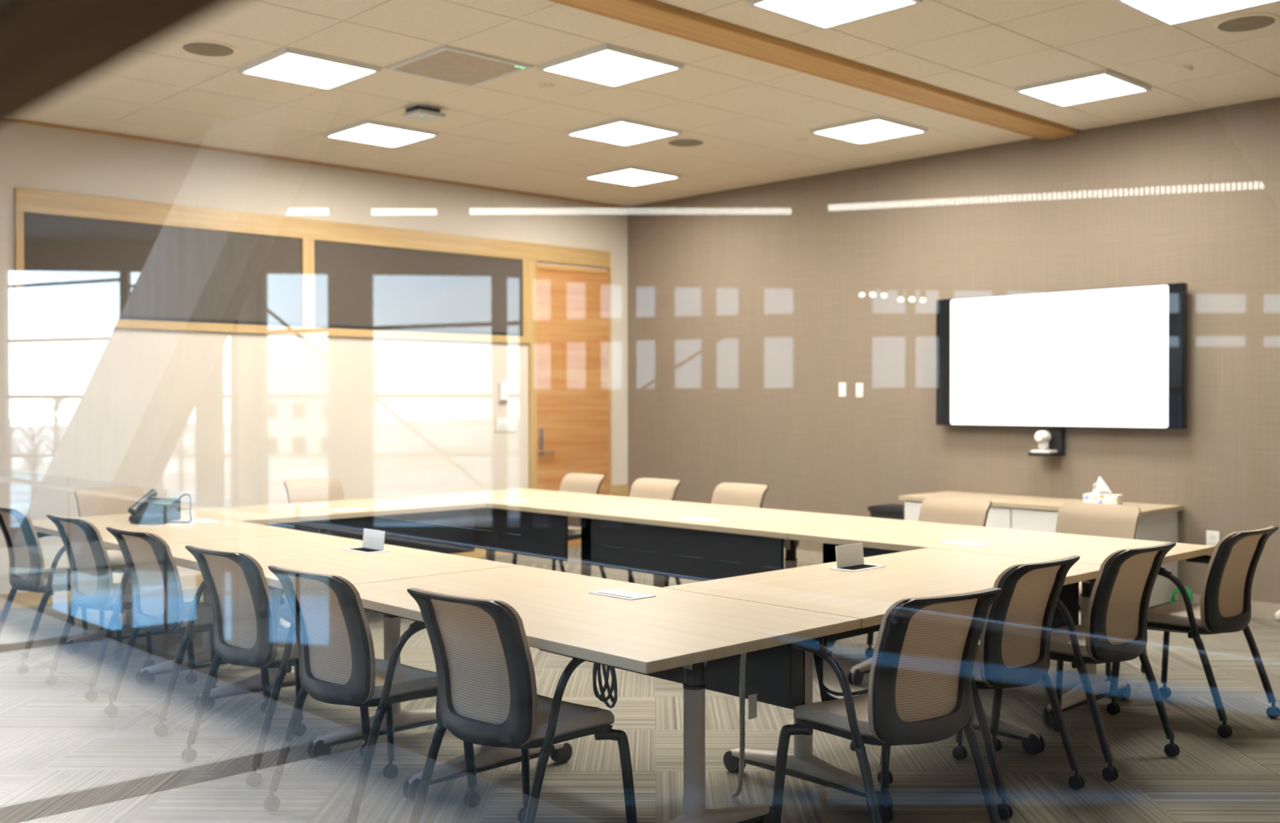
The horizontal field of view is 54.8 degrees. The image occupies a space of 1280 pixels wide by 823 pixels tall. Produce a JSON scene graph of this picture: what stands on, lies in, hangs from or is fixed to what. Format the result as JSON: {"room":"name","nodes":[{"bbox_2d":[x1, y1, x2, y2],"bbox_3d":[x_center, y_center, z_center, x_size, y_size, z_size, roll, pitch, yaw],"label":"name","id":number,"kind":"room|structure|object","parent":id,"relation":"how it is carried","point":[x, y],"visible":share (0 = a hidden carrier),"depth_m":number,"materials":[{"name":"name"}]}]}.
{"room":"conference room","nodes":[
{"label":"conference room","id":0,"kind":"room"},
{"bbox_2d":[0,118,627,594],"bbox_3d":[-3.233,-0.385,10.232,8.740,3.673,0.200,-1,1,-43],"label":"wall","id":1,"kind":"structure","parent":0,"point":[220,420],"depth_m":10.16,"materials":[{"name":"white paint"}]},
{"bbox_2d":[8,118,119,137],"bbox_3d":[-5.132,-2.084,8.276,3.220,0.019,0.020,-1,1,-43],"label":"trim","id":2,"kind":"structure","parent":1,"relation":"attached to","point":[13,119],"depth_m":9.10,"materials":[{"name":"brown wood"}]},
{"bbox_2d":[0,545,581,609],"bbox_3d":[-3.233,1.348,10.099,8.528,0.110,0.015,-1,1,-43],"label":"baseboard","id":3,"kind":"structure","parent":1,"relation":"attached to","point":[21,599],"depth_m":9.11,"materials":[{"name":"brown wood"}]},
{"bbox_2d":[14,186,610,342],"bbox_3d":[-2.402,-1.144,10.850,5.742,0.985,0.032,-1,1,-43],"label":"window","id":4,"kind":"structure","parent":1,"relation":"in","point":[26,200],"depth_m":10.28,"materials":[{"name":"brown wood"}]},
{"bbox_2d":[23,212,302,326],"bbox_3d":[-3.656,-1.077,9.674,2.189,0.745,0.016,-1,1,-43],"label":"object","id":5,"kind":"structure","parent":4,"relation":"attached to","point":[75,267],"depth_m":9.59,"materials":[{"name":"clear glass"}]},
{"bbox_2d":[314,240,522,336],"bbox_3d":[-1.965,-1.096,11.268,2.229,0.745,0.016,-1,1,-43],"label":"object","id":6,"kind":"structure","parent":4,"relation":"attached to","point":[357,286],"depth_m":11.19,"materials":[{"name":"clear glass"}]},
{"bbox_2d":[118,133,628,208],"bbox_3d":[-2.043,-2.119,11.188,5.270,0.019,0.020,-1,1,-43],"label":"trim","id":7,"kind":"structure","parent":1,"relation":"attached to","point":[120,135],"depth_m":10.75,"materials":[{"name":"brown wood"}]},
{"bbox_2d":[498,381,508,402],"bbox_3d":[-1.314,-0.189,11.882,0.100,0.200,0.034,-1,1,-43],"label":"thermostat","id":8,"kind":"object","parent":1,"relation":"attached to","point":[503,385],"visible":1,"depth_m":11.87,"materials":[{"name":"white plastic"}]},
{"bbox_2d":[496,417,516,431],"bbox_3d":[-1.287,0.126,11.921,0.250,0.130,0.018,-1,1,-43],"label":"wall plate","id":9,"kind":"object","parent":1,"relation":"attached to","point":[502,424],"visible":1,"depth_m":11.91,"materials":[{"name":"white plastic"}]},
{"bbox_2d":[521,259,612,546],"bbox_3d":[-0.710,-0.054,12.424,1.158,2.857,0.077,-1,1,-43],"label":"door","id":10,"kind":"structure","parent":1,"relation":"in","point":[566,311],"depth_m":12.43,"materials":[{"name":"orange wood"}]},
{"bbox_2d":[611,484,629,497],"bbox_3d":[-0.214,1.013,12.932,0.243,0.490,0.030,-1,1,-43],"label":"trim","id":11,"kind":"structure","parent":1,"relation":"attached to","point":[623,490],"depth_m":12.92,"materials":[{"name":"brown wood"}]},
{"bbox_2d":[0,546,1279,822],"bbox_3d":[0.260,1.459,6.419,8.520,0.050,10.165,-1,1,-43],"label":"floor","id":12,"kind":"structure","parent":0,"point":[63,759],"depth_m":5.20,"materials":[{"name":"carpet"}]},
{"bbox_2d":[0,506,124,675],"bbox_3d":[-3.381,0.981,7.088,0.554,0.905,0.625,0,1,45],"label":"chair","id":13,"kind":"object","parent":12,"relation":"on","point":[27,572],"visible":0.76,"depth_m":6.90,"materials":[{"name":"black plastic"}]},
{"bbox_2d":[69,486,144,631],"bbox_3d":[-3.413,0.970,8.152,0.554,0.905,0.625,-1,1,-44],"label":"chair","id":14,"kind":"object","parent":12,"relation":"on","point":[101,500],"visible":0.25,"depth_m":8.24,"materials":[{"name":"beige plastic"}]},
{"bbox_2d":[44,514,197,701],"bbox_3d":[-2.748,0.986,6.489,0.554,0.905,0.625,0,1,44],"label":"chair","id":15,"kind":"object","parent":12,"relation":"on","point":[92,585],"visible":0.73,"depth_m":6.31,"materials":[{"name":"black plastic"}]},
{"bbox_2d":[31,511,310,686],"bbox_3d":[-2.768,1.045,7.066,0.976,0.774,1.829,-1,1,-43],"label":"conference table","id":16,"kind":"object","parent":12,"relation":"on","point":[172,533],"visible":0.4,"depth_m":6.93,"materials":[{"name":"brown wood"}]},
{"bbox_2d":[128,488,191,524],"bbox_3d":[-2.836,0.564,7.303,0.407,0.182,0.351,0,1,17],"label":"desk phone","id":17,"kind":"object","parent":16,"relation":"on","point":[147,510],"visible":1,"depth_m":7.37,"materials":[{"name":"plastic"}]},
{"bbox_2d":[184,519,221,523],"bbox_3d":[-2.598,0.652,7.342,0.124,0.004,0.230,-1,1,-43],"label":"port","id":18,"kind":"object","parent":16,"relation":"on","point":[197,521],"visible":0.92,"depth_m":7.31,"materials":[{"name":"white plastic"}]},
{"bbox_2d":[104,526,271,736],"bbox_3d":[-2.159,0.991,5.850,0.554,0.905,0.625,0,1,43],"label":"chair","id":19,"kind":"object","parent":12,"relation":"on","point":[158,606],"visible":0.81,"depth_m":5.67,"materials":[{"name":"black plastic"}]},
{"bbox_2d":[181,544,370,787],"bbox_3d":[-1.522,0.998,5.123,0.554,0.905,0.625,0,1,42],"label":"chair","id":20,"kind":"object","parent":12,"relation":"on","point":[246,633],"visible":0.88,"depth_m":4.94,"materials":[{"name":"black plastic"}]},
{"bbox_2d":[280,477,344,604],"bbox_3d":[-2.278,0.959,9.016,0.554,0.905,0.625,-1,1,-42],"label":"chair","id":21,"kind":"object","parent":12,"relation":"on","point":[312,490],"visible":0.17,"depth_m":9.16,"materials":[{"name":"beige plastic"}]},
{"bbox_2d":[180,495,486,629],"bbox_3d":[-2.055,1.031,8.345,1.812,0.774,0.950,-1,1,-43],"label":"conference table","id":22,"kind":"object","parent":12,"relation":"on","point":[445,526],"visible":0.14,"depth_m":8.23,"materials":[{"name":"brown wood"}]},
{"bbox_2d":[328,507,369,511],"bbox_3d":[-1.911,0.643,8.114,0.230,0.004,0.124,-1,1,-43],"label":"port","id":23,"kind":"object","parent":22,"relation":"on","point":[349,508],"visible":1,"depth_m":8.11,"materials":[{"name":"white plastic"}]},
{"bbox_2d":[168,532,517,760],"bbox_3d":[-1.511,1.056,5.732,0.976,0.774,1.829,-1,1,-43],"label":"conference table","id":24,"kind":"object","parent":12,"relation":"on","point":[315,553],"visible":0.45,"depth_m":5.58,"materials":[{"name":"brown wood"}]},
{"bbox_2d":[342,528,389,553],"bbox_3d":[-1.317,0.619,5.924,0.124,0.095,0.230,-1,1,-43],"label":"port","id":25,"kind":"object","parent":24,"relation":"on","point":[373,541],"visible":1,"depth_m":5.94,"materials":[{"name":"white plastic"}]},
{"bbox_2d":[262,564,479,822],"bbox_3d":[-0.996,1.003,4.500,0.554,0.905,0.625,0,1,43],"label":"chair","id":26,"kind":"object","parent":12,"relation":"on","point":[338,664],"visible":0.94,"depth_m":4.34,"materials":[{"name":"black plastic"}]},
{"bbox_2d":[407,586,637,822],"bbox_3d":[-0.400,1.007,3.977,0.554,0.905,0.625,0,1,41],"label":"chair","id":27,"kind":"object","parent":12,"relation":"on","point":[487,695],"visible":0.93,"depth_m":3.82,"materials":[{"name":"black plastic"}]},
{"bbox_2d":[416,488,684,576],"bbox_3d":[-0.703,1.021,9.013,1.065,0.774,1.829,-1,1,-43],"label":"conference table","id":28,"kind":"object","parent":12,"relation":"on","point":[538,526],"visible":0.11,"depth_m":8.54,"materials":[{"name":"brown wood"}]},
{"bbox_2d":[497,498,530,502],"bbox_3d":[-0.900,0.634,8.805,0.124,0.004,0.230,-1,1,-43],"label":"port","id":29,"kind":"object","parent":28,"relation":"on","point":[505,500],"visible":1,"depth_m":8.78,"materials":[{"name":"white plastic"}]},
{"bbox_2d":[511,472,606,578],"bbox_3d":[-0.610,0.950,9.604,0.625,0.905,0.554,-1,1,-43],"label":"chair","id":30,"kind":"object","parent":12,"relation":"on","point":[588,483],"visible":0.23,"depth_m":9.70,"materials":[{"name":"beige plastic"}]},
{"bbox_2d":[353,564,861,822],"bbox_3d":[-0.253,1.068,4.399,0.976,0.774,1.829,-1,1,-43],"label":"conference table","id":31,"kind":"object","parent":12,"relation":"on","point":[696,641],"depth_m":4.15,"materials":[{"name":"beige laminate"}]},
{"bbox_2d":[589,588,655,599],"bbox_3d":[-0.066,0.676,4.568,0.124,0.004,0.230,-1,1,-43],"label":"port","id":32,"kind":"object","parent":31,"relation":"on","point":[614,593],"visible":1,"depth_m":4.56,"materials":[{"name":"white plastic"}]},
{"bbox_2d":[731,652,756,797],"bbox_3d":[0.363,1.082,4.276,0.066,0.737,0.715,0,1,2],"label":"cable sleeve","id":33,"kind":"object","parent":31,"relation":"hanging from","point":[752,698],"visible":0.84,"depth_m":4.14,"materials":[{"name":"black plastic"}]},
{"bbox_2d":[627,477,680,585],"bbox_3d":[-0.041,0.956,8.972,0.625,0.905,0.554,-1,1,-44],"label":"chair","id":34,"kind":"object","parent":12,"relation":"on","point":[642,487],"visible":0.09,"depth_m":9.11,"materials":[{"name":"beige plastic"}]},
{"bbox_2d":[664,482,768,586],"bbox_3d":[0.545,0.960,8.452,0.625,0.905,0.554,-1,1,-44],"label":"chair","id":35,"kind":"object","parent":12,"relation":"on","point":[735,494],"visible":0.12,"depth_m":8.59,"materials":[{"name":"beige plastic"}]},
{"bbox_2d":[568,501,900,646],"bbox_3d":[0.554,1.033,7.679,1.065,0.774,1.829,-1,1,-43],"label":"conference table","id":36,"kind":"object","parent":12,"relation":"on","point":[651,539],"visible":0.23,"depth_m":7.39,"materials":[{"name":"brown wood"}]},
{"bbox_2d":[679,517,719,521],"bbox_3d":[0.360,0.646,7.396,0.124,0.004,0.230,-1,1,-43],"label":"port","id":37,"kind":"object","parent":36,"relation":"on","point":[701,519],"visible":1,"depth_m":7.37,"materials":[{"name":"white plastic"}]},
{"bbox_2d":[662,547,1100,808],"bbox_3d":[1.068,1.059,5.034,1.812,0.774,0.944,-1,1,-43],"label":"conference table","id":38,"kind":"object","parent":12,"relation":"on","point":[865,595],"visible":0.52,"depth_m":4.83,"materials":[{"name":"brown wood"}]},
{"bbox_2d":[811,624,880,701],"bbox_3d":[0.787,0.896,4.439,0.391,0.320,0.140,-1,1,-43],"label":"cable bundle","id":39,"kind":"object","parent":38,"relation":"hanging from","point":[819,661],"visible":0.27,"depth_m":4.33,"materials":[{"name":"black plastic"}]},
{"bbox_2d":[830,542,886,571],"bbox_3d":[0.935,0.621,5.285,0.230,0.095,0.124,-1,1,-43],"label":"port","id":40,"kind":"object","parent":38,"relation":"on","point":[850,557],"visible":1,"depth_m":5.30,"materials":[{"name":"white plastic"}]},
{"bbox_2d":[769,586,1001,822],"bbox_3d":[0.816,1.005,3.998,0.554,0.905,0.625,0,1,-33],"label":"chair","id":41,"kind":"object","parent":12,"relation":"on","point":[920,691],"visible":0.98,"depth_m":3.84,"materials":[{"name":"black plastic"}]},
{"bbox_2d":[867,503,904,519],"bbox_3d":[2.157,1.089,10.262,0.318,0.606,0.424,-1,1,-43],"label":"waste bin","id":42,"kind":"object","parent":12,"relation":"on","point":[892,511],"visible":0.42,"depth_m":10.19,"materials":[{"name":"black plastic"}]},
{"bbox_2d":[865,496,991,657],"bbox_3d":[1.710,0.971,7.159,0.625,0.905,0.554,-1,1,-43],"label":"chair","id":43,"kind":"object","parent":12,"relation":"on","point":[951,510],"visible":0.2,"depth_m":7.29,"materials":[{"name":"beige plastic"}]},
{"bbox_2d":[877,555,1085,819],"bbox_3d":[1.327,0.997,4.742,0.554,0.905,0.625,-1,1,-41],"label":"chair","id":44,"kind":"object","parent":12,"relation":"on","point":[1013,651],"visible":0.7,"depth_m":4.56,"materials":[{"name":"black plastic"}]},
{"bbox_2d":[788,520,1214,724],"bbox_3d":[1.812,1.044,6.346,1.065,0.774,1.829,-1,1,-43],"label":"conference table","id":45,"kind":"object","parent":12,"relation":"on","point":[900,535],"visible":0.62,"depth_m":6.20,"materials":[{"name":"brown wood"}]},
{"bbox_2d":[937,540,991,546],"bbox_3d":[1.618,0.657,6.149,0.124,0.004,0.230,-1,1,-43],"label":"port","id":46,"kind":"object","parent":45,"relation":"on","point":[952,542],"visible":1,"depth_m":6.13,"materials":[{"name":"white plastic"}]},
{"bbox_2d":[898,490,1183,610],"bbox_3d":[2.951,1.033,9.251,0.692,0.735,1.940,-1,1,-43],"label":"credenza","id":47,"kind":"object","parent":12,"relation":"on","point":[1156,522],"visible":0.23,"depth_m":8.87,"materials":[{"name":"white laminate"}]},
{"bbox_2d":[1083,476,1123,504],"bbox_3d":[3.271,0.565,8.724,0.240,0.209,0.120,0,1,39],"label":"tissue box","id":48,"kind":"object","parent":47,"relation":"on","point":[1101,494],"visible":0.92,"depth_m":8.71,"materials":[{"name":"white cardboard"}]},
{"bbox_2d":[990,542,1180,781],"bbox_3d":[1.878,0.991,5.179,0.554,0.905,0.625,-1,1,-40],"label":"chair","id":49,"kind":"object","parent":12,"relation":"on","point":[1115,628],"visible":0.77,"depth_m":5.00,"materials":[{"name":"black plastic"}]},
{"bbox_2d":[1055,502,1147,681],"bbox_3d":[2.412,0.975,6.720,0.554,0.905,0.625,0,1,42],"label":"chair","id":50,"kind":"object","parent":12,"relation":"on","point":[1108,520],"visible":0.2,"depth_m":6.86,"materials":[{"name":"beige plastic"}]},
{"bbox_2d":[1170,586,1193,603],"bbox_3d":[3.775,1.304,8.600,0.044,0.170,0.146,-1,1,-43],"label":"coiled cable","id":51,"kind":"object","parent":12,"relation":"on","point":[1175,590],"visible":0.48,"depth_m":8.61,"materials":[{"name":"green plastic"}]},
{"bbox_2d":[1106,525,1279,737],"bbox_3d":[2.618,0.984,5.794,0.554,0.905,0.625,-1,1,-40],"label":"chair","id":52,"kind":"object","parent":12,"relation":"on","point":[1224,606],"visible":0.89,"depth_m":5.63,"materials":[{"name":"black plastic"}]},
{"bbox_2d":[14,0,1279,206],"bbox_3d":[0.247,-2.139,6.375,8.540,0.100,10.165,-1,1,-43],"label":"ceiling","id":53,"kind":"structure","parent":0,"point":[508,132],"depth_m":7.99,"materials":[{"name":"tile"}]},
{"bbox_2d":[178,40,237,56],"bbox_3d":[-2.482,-2.084,7.098,0.320,0.014,0.320,-1,1,-43],"label":"ceiling speaker","id":54,"kind":"object","parent":53,"relation":"attached to","point":[201,47],"visible":1,"depth_m":7.07,"materials":[{"name":"metal"}]},
{"bbox_2d":[237,47,381,89],"bbox_3d":[-2.018,-2.083,7.531,0.624,0.026,0.624,-1,1,-43],"label":"recessed light","id":55,"kind":"object","parent":53,"relation":"in","point":[287,64],"visible":1,"depth_m":7.50,"materials":[{"name":"white plastic"}]},
{"bbox_2d":[246,53,371,86],"bbox_3d":[-2.018,-2.087,7.531,0.576,0.012,0.576,-1,1,-43],"label":"diffuser","id":56,"kind":"object","parent":55,"relation":"attached to","point":[310,69],"depth_m":7.52,"materials":[{"name":"white plastic"}]},
{"bbox_2d":[331,142,343,147],"bbox_3d":[-2.390,-2.103,9.755,0.100,0.030,0.100,-1,1,-43],"label":"sprinkler cover","id":57,"kind":"object","parent":53,"relation":"attached to","point":[336,144],"visible":1,"depth_m":9.72,"materials":[{"name":"metal"}]},
{"bbox_2d":[324,120,439,147],"bbox_3d":[-1.963,-2.102,9.371,0.624,0.026,0.624,-1,1,-43],"label":"recessed light","id":58,"kind":"object","parent":53,"relation":"in","point":[366,131],"visible":1,"depth_m":9.35,"materials":[{"name":"white plastic"}]},
{"bbox_2d":[332,124,431,145],"bbox_3d":[-1.963,-2.105,9.371,0.576,0.012,0.576,-1,1,-43],"label":"diffuser","id":59,"kind":"object","parent":58,"relation":"attached to","point":[372,134],"depth_m":9.35,"materials":[{"name":"white plastic"}]},
{"bbox_2d":[400,105,445,122],"bbox_3d":[-1.498,-2.069,8.562,0.240,0.078,0.240,-1,1,-43],"label":"wireless access point","id":60,"kind":"object","parent":53,"relation":"attached to","point":[422,113],"visible":1,"depth_m":8.53,"materials":[{"name":"white plastic"}]},
{"bbox_2d":[386,44,533,87],"bbox_3d":[-1.099,-2.091,7.503,0.636,0.014,0.636,-1,1,-43],"label":"ceiling vent","id":61,"kind":"object","parent":53,"relation":"in","point":[447,64],"visible":1,"depth_m":7.48,"materials":[{"name":"white plastic"}]},
{"bbox_2d":[537,82,553,89],"bbox_3d":[-0.604,-2.088,7.934,0.100,0.030,0.100,-1,1,-43],"label":"sprinkler cover","id":62,"kind":"object","parent":53,"relation":"attached to","point":[544,86],"visible":1,"depth_m":7.90,"materials":[{"name":"metal"}]},
{"bbox_2d":[581,180,591,185],"bbox_3d":[-0.499,-2.125,11.496,0.100,0.030,0.100,-1,1,-43],"label":"sprinkler cover","id":63,"kind":"object","parent":53,"relation":"attached to","point":[584,182],"visible":1,"depth_m":11.46,"materials":[{"name":"metal"}]},
{"bbox_2d":[537,44,684,87],"bbox_3d":[-0.177,-2.086,7.476,0.624,0.026,0.624,-1,1,-43],"label":"recessed light","id":64,"kind":"object","parent":53,"relation":"in","point":[606,64],"visible":1,"depth_m":7.44,"materials":[{"name":"white plastic"}]},
{"bbox_2d":[547,49,673,84],"bbox_3d":[-0.177,-2.089,7.476,0.576,0.012,0.576,-1,1,-43],"label":"diffuser","id":65,"kind":"object","parent":64,"relation":"attached to","point":[596,66],"depth_m":7.46,"materials":[{"name":"white plastic"}]},
{"bbox_2d":[564,117,682,146],"bbox_3d":[-0.124,-2.105,9.317,0.624,0.026,0.624,-1,1,-43],"label":"recessed light","id":66,"kind":"object","parent":53,"relation":"in","point":[620,131],"visible":1,"depth_m":9.28,"materials":[{"name":"white plastic"}]},
{"bbox_2d":[574,122,672,143],"bbox_3d":[-0.124,-2.108,9.317,0.576,0.012,0.576,-1,1,-43],"label":"diffuser","id":67,"kind":"object","parent":66,"relation":"attached to","point":[608,132],"depth_m":9.31,"materials":[{"name":"white plastic"}]},
{"bbox_2d":[583,165,680,186],"bbox_3d":[-0.069,-2.124,11.156,0.624,0.026,0.624,-1,1,-43],"label":"recessed light","id":68,"kind":"object","parent":53,"relation":"in","point":[631,175],"visible":1,"depth_m":11.12,"materials":[{"name":"white plastic"}]},
{"bbox_2d":[590,169,672,184],"bbox_3d":[-0.069,-2.127,11.156,0.576,0.012,0.576,-1,1,-43],"label":"diffuser","id":69,"kind":"object","parent":68,"relation":"attached to","point":[617,176],"depth_m":11.15,"materials":[{"name":"white plastic"}]},
{"bbox_2d":[665,137,706,146],"bbox_3d":[0.361,-2.116,9.709,0.320,0.014,0.320,-1,1,-43],"label":"ceiling speaker","id":70,"kind":"object","parent":53,"relation":"attached to","point":[680,141],"visible":1,"depth_m":9.66,"materials":[{"name":"metal"}]},
{"bbox_2d":[795,137,808,143],"bbox_3d":[1.264,-2.109,9.640,0.100,0.030,0.100,-1,1,-43],"label":"sprinkler cover","id":71,"kind":"object","parent":53,"relation":"attached to","point":[801,140],"visible":1,"depth_m":9.60,"materials":[{"name":"metal"}]},
{"bbox_2d":[547,0,1076,139],"bbox_3d":[0.104,-2.175,6.526,8.540,0.230,0.290,-1,1,-43],"label":"ceiling beam","id":72,"kind":"structure","parent":53,"relation":"attached to","point":[654,15],"depth_m":7.30,"materials":[{"name":"brown wood"}]},
{"bbox_2d":[747,0,922,29],"bbox_3d":[0.985,-2.076,6.244,0.624,0.026,0.624,-1,1,-43],"label":"recessed light","id":73,"kind":"object","parent":53,"relation":"in","point":[821,14],"visible":1,"depth_m":6.35,"materials":[{"name":"white plastic"}]},
{"bbox_2d":[809,115,928,144],"bbox_3d":[1.717,-2.108,9.262,0.624,0.026,0.624,-1,1,-43],"label":"recessed light","id":74,"kind":"object","parent":53,"relation":"in","point":[875,128],"visible":1,"depth_m":9.24,"materials":[{"name":"white plastic"}]},
{"bbox_2d":[818,120,919,142],"bbox_3d":[1.717,-2.111,9.262,0.576,0.012,0.576,-1,1,-43],"label":"diffuser","id":75,"kind":"object","parent":74,"relation":"attached to","point":[855,131],"depth_m":9.24,"materials":[{"name":"white plastic"}]},
{"bbox_2d":[1013,68,1151,106],"bbox_3d":[2.879,-2.097,8.029,0.624,0.026,0.624,-1,1,-43],"label":"recessed light","id":76,"kind":"object","parent":53,"relation":"in","point":[1102,84],"visible":1,"depth_m":8.01,"materials":[{"name":"white plastic"}]},
{"bbox_2d":[1022,74,1142,103],"bbox_3d":[2.879,-2.100,8.029,0.576,0.012,0.576,-1,1,-43],"label":"diffuser","id":77,"kind":"object","parent":76,"relation":"attached to","point":[1079,88],"depth_m":8.01,"materials":[{"name":"white plastic"}]},
{"bbox_2d":[1173,65,1192,73],"bbox_3d":[3.325,-2.091,7.556,0.110,0.030,0.110,-1,1,-43],"label":"sprinkler cover","id":78,"kind":"object","parent":53,"relation":"attached to","point":[1181,68],"visible":1,"depth_m":7.52,"materials":[{"name":"metal"}]},
{"bbox_2d":[1114,0,1279,26],"bbox_3d":[2.824,-2.078,6.191,0.624,0.026,0.624,-1,1,-43],"label":"recessed light","id":79,"kind":"object","parent":53,"relation":"in","point":[1167,12],"visible":1,"depth_m":6.35,"materials":[{"name":"white plastic"}]},
{"bbox_2d":[1213,12,1279,31],"bbox_3d":[3.263,-2.090,6.646,0.320,0.014,0.320,-1,1,-43],"label":"ceiling speaker","id":80,"kind":"object","parent":53,"relation":"attached to","point":[1249,21],"visible":1,"depth_m":6.61,"materials":[{"name":"metal"}]},
{"bbox_2d":[627,96,1279,604],"bbox_3d":[3.429,-0.388,9.391,0.200,3.673,10.165,-1,1,-43],"label":"wall","id":81,"kind":"structure","parent":0,"point":[749,308],"depth_m":10.28,"materials":[{"name":"beige paint"}]},
{"bbox_2d":[839,382,845,396],"bbox_3d":[1.797,-0.195,10.967,0.016,0.124,0.076,-1,1,-43],"label":"light switch","id":82,"kind":"object","parent":81,"relation":"attached to","point":[842,385],"visible":1,"depth_m":10.96,"materials":[{"name":"white plastic"}]},
{"bbox_2d":[855,382,862,396],"bbox_3d":[1.925,-0.188,10.832,0.016,0.124,0.076,-1,1,-43],"label":"light switch","id":83,"kind":"object","parent":81,"relation":"attached to","point":[859,386],"visible":1,"depth_m":10.82,"materials":[{"name":"white plastic"}]},
{"bbox_2d":[783,547,1279,620],"bbox_3d":[3.355,1.344,9.336,0.012,0.110,10.165,-1,1,-43],"label":"baseboard","id":84,"kind":"structure","parent":81,"relation":"attached to","point":[1263,610],"depth_m":8.70,"materials":[{"name":"beige rubber"}]},
{"bbox_2d":[1028,429,1065,456],"bbox_3d":[3.112,0.238,9.444,0.200,0.200,0.200,-1,1,-43],"label":"video camera","id":85,"kind":"object","parent":81,"relation":"attached to","point":[1056,437],"visible":1,"depth_m":9.41,"materials":[{"name":"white plastic"}]},
{"bbox_2d":[936,282,1187,429],"bbox_3d":[3.165,-0.397,9.440,0.116,1.028,2.026,-1,1,-43],"label":"wall display","id":86,"kind":"object","parent":81,"relation":"attached to","point":[1112,357],"visible":1,"depth_m":9.30,"materials":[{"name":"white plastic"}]},
{"bbox_2d":[1206,530,1219,546],"bbox_3d":[4.007,0.905,8.637,0.014,0.140,0.090,-1,1,-43],"label":"power outlet","id":87,"kind":"object","parent":81,"relation":"attached to","point":[1212,536],"visible":0.62,"depth_m":8.63,"materials":[{"name":"white plastic"}]},
{"bbox_2d":[1209,534,1215,546],"bbox_3d":[4.003,0.905,8.634,0.004,0.080,0.040,-1,1,-43],"label":"socket","id":88,"kind":"object","parent":87,"relation":"attached to","point":[1212,537],"depth_m":8.63,"materials":[{"name":"white plastic"}]},
{"bbox_2d":[1275,609,1279,618],"bbox_3d":[4.297,1.363,8.283,0.063,0.060,0.060,-1,1,-43],"label":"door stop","id":89,"kind":"object","parent":81,"relation":"attached to","point":[1277,613],"visible":1,"depth_m":8.27,"materials":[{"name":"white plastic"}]},
{"label":"window","id":90,"kind":"structure","parent":0,"visible":0},
{"bbox_2d":[0,0,239,125],"bbox_3d":[-0.563,-0.270,0.951,0.090,3.523,1.360,-1,1,-43],"label":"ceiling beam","id":91,"kind":"structure","parent":90,"relation":"attached to","point":[48,48],"depth_m":0.69,"materials":[{"name":"brown wood"}]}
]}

